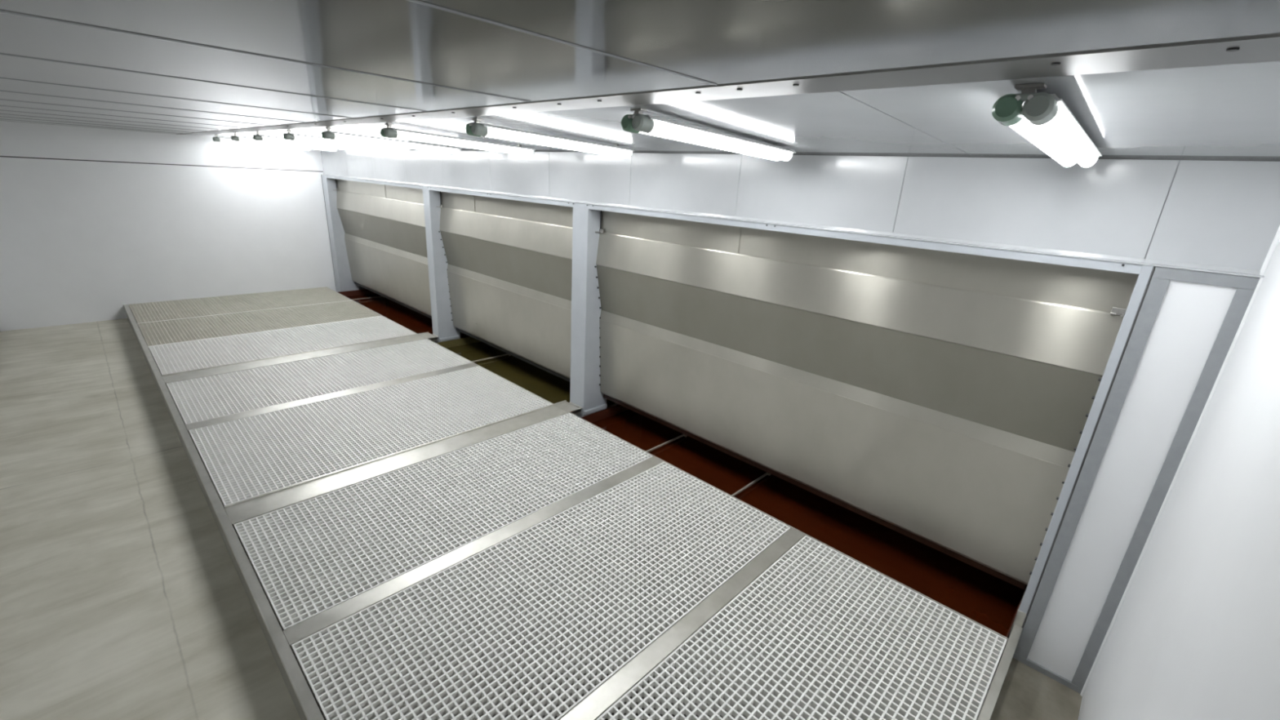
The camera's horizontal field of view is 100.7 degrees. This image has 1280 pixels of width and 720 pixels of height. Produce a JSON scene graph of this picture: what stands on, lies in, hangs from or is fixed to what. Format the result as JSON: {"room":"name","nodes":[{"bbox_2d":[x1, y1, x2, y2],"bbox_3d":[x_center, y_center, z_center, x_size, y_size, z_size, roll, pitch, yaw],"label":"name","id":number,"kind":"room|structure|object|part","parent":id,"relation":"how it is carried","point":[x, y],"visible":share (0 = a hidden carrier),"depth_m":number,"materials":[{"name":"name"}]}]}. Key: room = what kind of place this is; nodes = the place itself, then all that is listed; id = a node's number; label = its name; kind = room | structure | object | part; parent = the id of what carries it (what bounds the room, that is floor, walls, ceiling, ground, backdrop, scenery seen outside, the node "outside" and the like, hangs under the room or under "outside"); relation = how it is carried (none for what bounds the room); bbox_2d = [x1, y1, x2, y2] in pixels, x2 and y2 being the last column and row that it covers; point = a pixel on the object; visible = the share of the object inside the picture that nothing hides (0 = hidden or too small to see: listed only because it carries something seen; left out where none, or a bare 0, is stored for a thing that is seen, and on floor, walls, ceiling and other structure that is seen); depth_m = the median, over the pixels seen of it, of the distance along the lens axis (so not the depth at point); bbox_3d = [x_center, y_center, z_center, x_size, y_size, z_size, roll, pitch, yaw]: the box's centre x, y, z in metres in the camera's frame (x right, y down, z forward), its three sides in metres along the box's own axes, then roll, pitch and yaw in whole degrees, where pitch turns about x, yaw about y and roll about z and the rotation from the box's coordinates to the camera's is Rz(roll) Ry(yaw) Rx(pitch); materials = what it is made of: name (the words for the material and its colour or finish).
{"room":"industrial processing room","nodes":[
{"label":"industrial processing room","id":0,"kind":"room"},
{"bbox_2d":[0,120,365,331],"bbox_3d":[-6.720,-2.163,8.307,0.120,2.740,5.160,20,25,40],"label":"wall","id":1,"kind":"structure","parent":0,"point":[95,222],"depth_m":7.71,"materials":[{"name":"white paint"}]},
{"bbox_2d":[0,318,1082,719],"bbox_3d":[-2.826,0.648,5.155,11.306,0.120,5.190,20,25,40],"label":"floor","id":2,"kind":"structure","parent":0,"point":[123,596],"depth_m":3.18,"materials":[{"name":"concrete"}]},
{"bbox_2d":[320,174,358,292],"bbox_3d":[-5.361,-2.176,9.514,0.251,2.144,0.314,20,25,40],"label":"post","id":3,"kind":"object","parent":2,"relation":"on","point":[344,282],"visible":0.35,"depth_m":9.40,"materials":[{"name":"blue paint"}]},
{"bbox_2d":[337,288,471,338],"bbox_3d":[-3.895,-0.936,8.669,3.585,0.496,0.983,20,25,40],"label":"water tank","id":4,"kind":"object","parent":2,"relation":"on","point":[411,319],"visible":0.17,"depth_m":8.90,"materials":[{"name":"red paint"}]},
{"bbox_2d":[352,296,384,300],"bbox_3d":[-4.954,-1.094,9.523,0.022,0.036,0.734,20,25,40],"label":"rod","id":5,"kind":"object","parent":4,"relation":"on","point":[375,296],"visible":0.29,"depth_m":9.57,"materials":[{"name":"grey metal"}]},
{"bbox_2d":[422,186,460,342],"bbox_3d":[-2.619,-1.172,7.034,0.231,2.141,0.320,20,25,40],"label":"support post","id":6,"kind":"object","parent":2,"relation":"on","point":[443,328],"visible":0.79,"depth_m":6.93,"materials":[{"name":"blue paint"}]},
{"bbox_2d":[325,175,422,189],"bbox_3d":[-3.947,-2.653,7.895,3.619,0.040,0.223,20,25,40],"label":"rail","id":7,"kind":"object","parent":6,"relation":"attached to","point":[420,187],"visible":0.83,"depth_m":7.55,"materials":[{"name":"grey metal"}]},
{"bbox_2d":[335,178,431,318],"bbox_3d":[-3.957,-1.782,8.236,3.617,1.827,0.172,20,25,40],"label":"wall panel","id":8,"kind":"object","parent":7,"relation":"hanging from","point":[384,225],"visible":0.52,"depth_m":8.14,"materials":[{"name":"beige metal"}]},
{"bbox_3d":[-3.950,-0.959,8.577,3.597,0.052,0.008,20,25,40],"label":"drip rail","id":9,"kind":"part","parent":8,"relation":"part of","materials":[{"name":"metal"}]},
{"bbox_2d":[436,337,615,405],"bbox_3d":[-1.464,-0.048,6.472,2.735,0.496,0.983,20,25,40],"label":"pit","id":10,"kind":"object","parent":2,"relation":"on","point":[551,388],"visible":0.18,"depth_m":6.58,"materials":[{"name":"green paint"}]},
{"bbox_2d":[471,353,511,362],"bbox_3d":[-1.975,-0.005,6.832,0.022,0.036,0.734,20,25,40],"label":"rod","id":11,"kind":"object","parent":10,"relation":"on","point":[506,353],"visible":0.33,"depth_m":6.87,"materials":[{"name":"grey metal"}]},
{"bbox_2d":[123,286,1022,719],"bbox_3d":[-2.774,0.408,5.354,10.699,0.212,2.848,20,25,40],"label":"frame","id":12,"kind":"object","parent":2,"relation":"on","point":[280,642],"visible":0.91,"depth_m":3.43,"materials":[{"name":"silver metal"}]},
{"bbox_2d":[168,391,223,506],"bbox_3d":[-2.787,0.424,5.272,2.740,0.030,2.671,20,25,40],"label":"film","id":13,"kind":"object","parent":12,"relation":"in","point":[169,391],"visible":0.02,"depth_m":4.14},
{"bbox_2d":[128,286,351,323],"bbox_3d":[-6.174,-0.892,8.334,1.276,0.034,2.634,20,25,40],"label":"floor grating","id":14,"kind":"structure","parent":12,"relation":"on","point":[197,307],"depth_m":8.18,"materials":[{"name":"beige metal"}]},
{"bbox_2d":[137,300,381,346],"bbox_3d":[-5.263,-0.559,7.511,1.210,0.034,2.634,20,25,40],"label":"floor grating","id":15,"kind":"structure","parent":12,"relation":"on","point":[162,332],"depth_m":7.33,"materials":[{"name":"beige metal"}]},
{"bbox_2d":[149,315,415,374],"bbox_3d":[-4.383,-0.238,6.716,1.166,0.034,2.634,20,25,40],"label":"floor grating","id":16,"kind":"structure","parent":12,"relation":"on","point":[203,353],"depth_m":6.52,"materials":[{"name":"silver metal"}]},
{"bbox_2d":[166,338,471,424],"bbox_3d":[-3.330,0.147,5.765,1.180,0.034,2.634,20,25,40],"label":"floor grating","id":17,"kind":"structure","parent":12,"relation":"on","point":[207,397],"depth_m":5.54,"materials":[{"name":"silver metal"}]},
{"bbox_2d":[188,365,551,506],"bbox_3d":[-2.294,0.525,4.829,1.412,0.034,2.634,20,25,40],"label":"floor grating","id":18,"kind":"structure","parent":12,"relation":"on","point":[248,457],"depth_m":4.55,"materials":[{"name":"silver metal"}]},
{"bbox_2d":[233,413,653,630],"bbox_3d":[-1.205,0.923,3.845,1.100,0.034,2.634,20,25,40],"label":"floor grating","id":19,"kind":"structure","parent":12,"relation":"on","point":[309,557],"depth_m":3.51,"materials":[{"name":"silver metal"}]},
{"bbox_2d":[291,462,791,719],"bbox_3d":[-0.312,1.249,3.039,1.144,0.034,2.634,20,25,40],"label":"floor grating","id":20,"kind":"structure","parent":12,"relation":"on","point":[664,528],"depth_m":2.77,"materials":[{"name":"white metal"}]},
{"bbox_2d":[238,537,1003,719],"bbox_3d":[-0.309,1.330,3.034,3.640,0.030,2.671,20,25,40],"label":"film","id":21,"kind":"object","parent":12,"relation":"in","point":[619,665],"visible":0.02,"depth_m":2.47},
{"bbox_2d":[595,535,1007,719],"bbox_3d":[0.586,1.577,2.227,1.142,0.034,2.634,20,25,40],"label":"floor grating","id":22,"kind":"structure","parent":12,"relation":"on","point":[840,636],"depth_m":2.61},
{"bbox_2d":[568,202,607,417],"bbox_3d":[-0.477,-0.390,5.098,0.273,2.141,0.320,20,25,40],"label":"support post","id":23,"kind":"object","parent":2,"relation":"on","point":[585,393],"visible":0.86,"depth_m":4.97,"materials":[{"name":"grey metal"}]},
{"bbox_2d":[428,186,573,207],"bbox_3d":[-1.526,-1.769,5.707,2.798,0.040,0.223,20,25,40],"label":"rail","id":24,"kind":"object","parent":23,"relation":"attached to","point":[441,189],"visible":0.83,"depth_m":5.42,"materials":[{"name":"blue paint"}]},
{"bbox_2d":[436,191,573,382],"bbox_3d":[-1.536,-0.898,6.049,2.797,1.827,0.172,20,25,40],"label":"wall panel","id":25,"kind":"object","parent":24,"relation":"hanging from","point":[509,269],"visible":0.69,"depth_m":5.93,"materials":[{"name":"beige metal"}]},
{"bbox_3d":[-1.529,-0.074,6.389,2.776,0.052,0.008,20,25,40],"label":"drip rail","id":26,"kind":"part","parent":25,"relation":"part of","materials":[{"name":"metal"}]},
{"bbox_2d":[581,404,1026,637],"bbox_3d":[0.990,0.848,4.256,3.562,0.496,0.983,20,25,40],"label":"pit","id":27,"kind":"object","parent":2,"relation":"on","point":[993,602],"visible":0.21,"depth_m":3.87,"materials":[{"name":"red paint"}]},
{"bbox_2d":[645,434,687,452],"bbox_3d":[0.199,0.789,4.868,0.022,0.036,0.734,20,25,40],"label":"rod","id":28,"kind":"object","parent":27,"relation":"on","point":[682,435],"visible":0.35,"depth_m":4.90,"materials":[{"name":"grey metal"}]},
{"bbox_2d":[731,472,770,496],"bbox_3d":[0.858,1.030,4.273,0.022,0.036,0.734,20,25,40],"label":"rod","id":29,"kind":"object","parent":27,"relation":"on","point":[766,473],"visible":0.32,"depth_m":4.30,"materials":[{"name":"grey metal"}]},
{"bbox_2d":[1003,265,1155,651],"bbox_3d":[2.193,0.583,2.691,0.044,2.144,0.312,20,25,40],"label":"post","id":30,"kind":"object","parent":2,"relation":"on","point":[1146,272],"visible":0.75,"depth_m":2.50,"materials":[{"name":"blue paint"}]},
{"bbox_2d":[588,204,1142,274],"bbox_3d":[0.931,-0.871,3.488,3.635,0.040,0.223,20,25,40],"label":"rail","id":31,"kind":"object","parent":30,"relation":"attached to","point":[998,253],"visible":0.8,"depth_m":2.87,"materials":[{"name":"grey metal"}]},
{"bbox_2d":[594,210,1138,589],"bbox_3d":[0.908,-0.005,3.840,3.599,1.827,0.172,20,25,40],"label":"wall panel","id":32,"kind":"object","parent":31,"relation":"hanging from","point":[944,401],"visible":0.92,"depth_m":3.32,"materials":[{"name":"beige metal"}]},
{"bbox_3d":[-0.348,-1.246,4.719,0.011,0.184,0.011,10,20,19],"label":"hanger rod","id":33,"kind":"part","parent":32,"relation":"part of","materials":[{"name":"metal"}]},
{"bbox_3d":[0.915,0.818,4.182,3.577,0.052,0.008,20,25,40],"label":"drip rail","id":34,"kind":"part","parent":32,"relation":"part of","materials":[{"name":"grey metal"}]},
{"bbox_2d":[1013,266,1260,693],"bbox_3d":[2.229,0.656,2.487,0.304,2.140,0.051,20,25,40],"label":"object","id":35,"kind":"object","parent":2,"relation":"on","point":[1187,324],"visible":0.96,"depth_m":2.41,"materials":[{"name":"white paint"}]},
{"bbox_3d":[2.162,1.653,2.820,0.298,0.034,0.031,20,25,40],"label":"rail","id":36,"kind":"part","parent":35,"relation":"part of","materials":[{"name":"grey metal"}]},
{"bbox_3d":[2.279,-0.333,2.147,0.298,0.046,0.031,20,25,40],"label":"rail","id":37,"kind":"part","parent":35,"relation":"part of","materials":[{"name":"grey metal"}]},
{"bbox_2d":[0,0,1279,159],"bbox_3d":[-2.938,-1.850,4.021,11.006,0.181,4.130,20,25,40],"label":"ceiling","id":38,"kind":"structure","parent":0,"point":[155,66],"depth_m":1.29,"materials":[{"name":"grey metal"}]},
{"bbox_2d":[212,135,311,151],"bbox_3d":[-5.776,-3.329,8.158,0.136,0.125,1.248,20,25,40],"label":"lamp","id":39,"kind":"object","parent":38,"relation":"attached to","point":[215,138],"visible":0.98,"depth_m":8.00,"materials":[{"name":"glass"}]},
{"bbox_2d":[231,133,337,151],"bbox_3d":[-4.900,-3.009,7.367,0.136,0.125,1.248,20,25,40],"label":"lamp","id":40,"kind":"object","parent":38,"relation":"attached to","point":[234,138],"visible":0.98,"depth_m":7.22,"materials":[{"name":"glass"}]},
{"bbox_2d":[235,135,253,138],"bbox_3d":[-4.882,-3.025,7.380,0.136,0.016,1.200,20,23,40],"label":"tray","id":41,"kind":"object","parent":40,"relation":"on","point":[237,137],"depth_m":6.96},
{"bbox_2d":[253,132,368,151],"bbox_3d":[-4.054,-2.700,6.603,0.136,0.125,1.248,20,25,40],"label":"lamp","id":42,"kind":"object","parent":38,"relation":"attached to","point":[259,137],"visible":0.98,"depth_m":6.47,"materials":[{"name":"glass"}]},
{"bbox_2d":[259,134,284,138],"bbox_3d":[-4.037,-2.716,6.616,0.136,0.016,1.200,20,23,40],"label":"fluorescent tube","id":43,"kind":"object","parent":42,"relation":"on","point":[261,136],"depth_m":6.22,"materials":[{"name":"white glass"}]},
{"bbox_2d":[283,130,410,152],"bbox_3d":[-3.152,-2.370,5.788,0.136,0.125,1.248,20,25,40],"label":"lamp","id":44,"kind":"object","parent":38,"relation":"attached to","point":[290,136],"visible":0.98,"depth_m":5.67,"materials":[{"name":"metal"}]},
{"bbox_2d":[290,133,410,149],"bbox_3d":[-3.134,-2.386,5.801,0.136,0.016,1.200,20,23,40],"label":"fluorescent tube","id":45,"kind":"object","parent":44,"relation":"on","point":[292,135],"depth_m":5.67,"materials":[{"name":"white glass"}]},
{"bbox_2d":[321,128,461,154],"bbox_3d":[-2.299,-2.059,5.018,0.136,0.125,1.248,20,25,40],"label":"lamp","id":46,"kind":"object","parent":38,"relation":"attached to","point":[328,134],"visible":0.98,"depth_m":4.91,"materials":[{"name":"metal"}]},
{"bbox_2d":[329,130,461,149],"bbox_3d":[-2.282,-2.075,5.031,0.136,0.016,1.200,20,23,40],"label":"fluorescent tube","id":47,"kind":"object","parent":46,"relation":"on","point":[336,134],"depth_m":4.92,"materials":[{"name":"white glass"}]},
{"bbox_2d":[380,124,535,155],"bbox_3d":[-1.381,-1.723,4.188,0.136,0.125,1.248,20,25,40],"label":"lamp","id":48,"kind":"object","parent":38,"relation":"attached to","point":[388,132],"visible":0.98,"depth_m":4.06,"materials":[{"name":"glass"}]},
{"bbox_2d":[392,128,535,150],"bbox_3d":[-1.364,-1.739,4.201,0.136,0.016,1.200,20,23,40],"label":"fluorescent tube","id":49,"kind":"object","parent":48,"relation":"on","point":[395,131],"depth_m":4.09,"materials":[{"name":"white glass"}]},
{"bbox_2d":[397,130,533,155],"bbox_3d":[-1.362,-1.711,4.214,0.120,0.046,1.181,20,23,40],"label":"diffuser","id":50,"kind":"object","parent":48,"relation":"attached to","point":[405,135],"depth_m":4.13,"materials":[{"name":"white plastic"}]},
{"bbox_2d":[465,118,635,157],"bbox_3d":[-0.517,-1.408,3.408,0.136,0.125,1.248,20,25,40],"label":"lamp","id":51,"kind":"object","parent":38,"relation":"attached to","point":[476,128],"visible":1,"depth_m":3.26,"materials":[{"name":"metal"}]},
{"bbox_2d":[481,123,635,151],"bbox_3d":[-0.500,-1.424,3.421,0.136,0.016,1.200,20,23,40],"label":"fluorescent tube","id":52,"kind":"object","parent":51,"relation":"on","point":[489,127],"depth_m":3.30,"materials":[{"name":"white glass"}]},
{"bbox_2d":[484,127,632,157],"bbox_3d":[-0.499,-1.395,3.434,0.120,0.046,1.181,20,23,40],"label":"diffuser","id":53,"kind":"object","parent":51,"relation":"attached to","point":[504,133],"depth_m":3.33,"materials":[{"name":"white"}]},
{"bbox_2d":[621,108,795,160],"bbox_3d":[0.394,-1.075,2.584,0.136,0.125,1.248,20,25,40],"label":"lamp","id":54,"kind":"object","parent":38,"relation":"attached to","point":[637,122],"visible":1,"depth_m":2.39,"materials":[{"name":"metal"}]},
{"bbox_2d":[639,120,793,160],"bbox_3d":[0.413,-1.062,2.610,0.120,0.046,1.181,20,23,40],"label":"diffuser","id":55,"kind":"object","parent":54,"relation":"attached to","point":[668,129],"depth_m":2.48,"materials":[{"name":"white plastic"}]},
{"bbox_2d":[645,114,795,153],"bbox_3d":[0.412,-1.091,2.597,0.136,0.016,1.200,20,23,40],"label":"tray","id":56,"kind":"object","parent":54,"relation":"on","point":[651,119],"depth_m":2.45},
{"bbox_2d":[176,34,1279,134],"bbox_3d":[-2.696,-1.897,4.255,10.986,0.056,0.312,20,25,40],"label":"ceiling beam","id":57,"kind":"structure","parent":38,"relation":"attached to","point":[1265,48],"depth_m":1.21,"materials":[{"name":"metal"}]},
{"bbox_2d":[991,83,1102,167],"bbox_3d":[1.355,-0.724,1.717,0.136,0.125,1.248,20,25,40],"label":"lamp","id":58,"kind":"object","parent":38,"relation":"attached to","point":[1044,119],"visible":1,"depth_m":1.40,"materials":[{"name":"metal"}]},
{"bbox_2d":[1008,102,1098,167],"bbox_3d":[1.373,-0.711,1.742,0.120,0.046,1.181,20,23,40],"label":"diffuser","id":59,"kind":"object","parent":58,"relation":"attached to","point":[1061,137],"depth_m":1.59,"materials":[{"name":"white plastic"}]},
{"bbox_2d":[1050,93,1102,156],"bbox_3d":[1.372,-0.740,1.730,0.136,0.016,1.200,20,23,40],"label":"tray","id":60,"kind":"object","parent":58,"relation":"on","point":[1064,110],"depth_m":1.53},
{"bbox_2d":[320,149,1279,271],"bbox_3d":[-1.487,-2.028,5.555,11.006,0.544,0.080,20,25,40],"label":"wall","id":61,"kind":"structure","parent":0,"point":[1226,214],"depth_m":2.76,"materials":[{"name":"white metal"}]},
{"bbox_2d":[323,173,1264,277],"bbox_3d":[-1.536,-1.764,5.592,10.986,0.022,0.049,20,25,40],"label":"horizontal beam","id":62,"kind":"structure","parent":61,"relation":"attached to","point":[1224,270],"depth_m":2.82,"materials":[{"name":"grey metal"}]},
{"bbox_2d":[368,148,1279,161],"bbox_3d":[-1.511,-2.161,5.475,11.006,0.012,0.013,20,25,40],"label":"trim","id":63,"kind":"structure","parent":61,"relation":"attached to","point":[821,154],"depth_m":2.58,"materials":[{"name":"grey metal"}]},
{"bbox_2d":[1040,266,1155,581],"bbox_3d":[-0.987,-0.944,6.547,11.006,2.204,0.090,20,25,40],"label":"wall","id":64,"kind":"structure","parent":0,"point":[1155,266],"depth_m":3.12,"materials":[{"name":"metal"}]},
{"bbox_2d":[1077,239,1279,719],"bbox_3d":[1.249,0.748,1.108,0.120,2.740,5.160,20,25,40],"label":"wall","id":65,"kind":"structure","parent":0,"point":[1194,634],"depth_m":1.48,"materials":[{"name":"white paint"}]},
{"bbox_2d":[1080,225,1279,696],"bbox_3d":[2.346,0.494,2.316,0.024,2.569,0.062,20,25,40],"label":"trim","id":66,"kind":"structure","parent":65,"relation":"attached to","point":[1277,237],"depth_m":2.24,"materials":[{"name":"white paint"}]}
]}

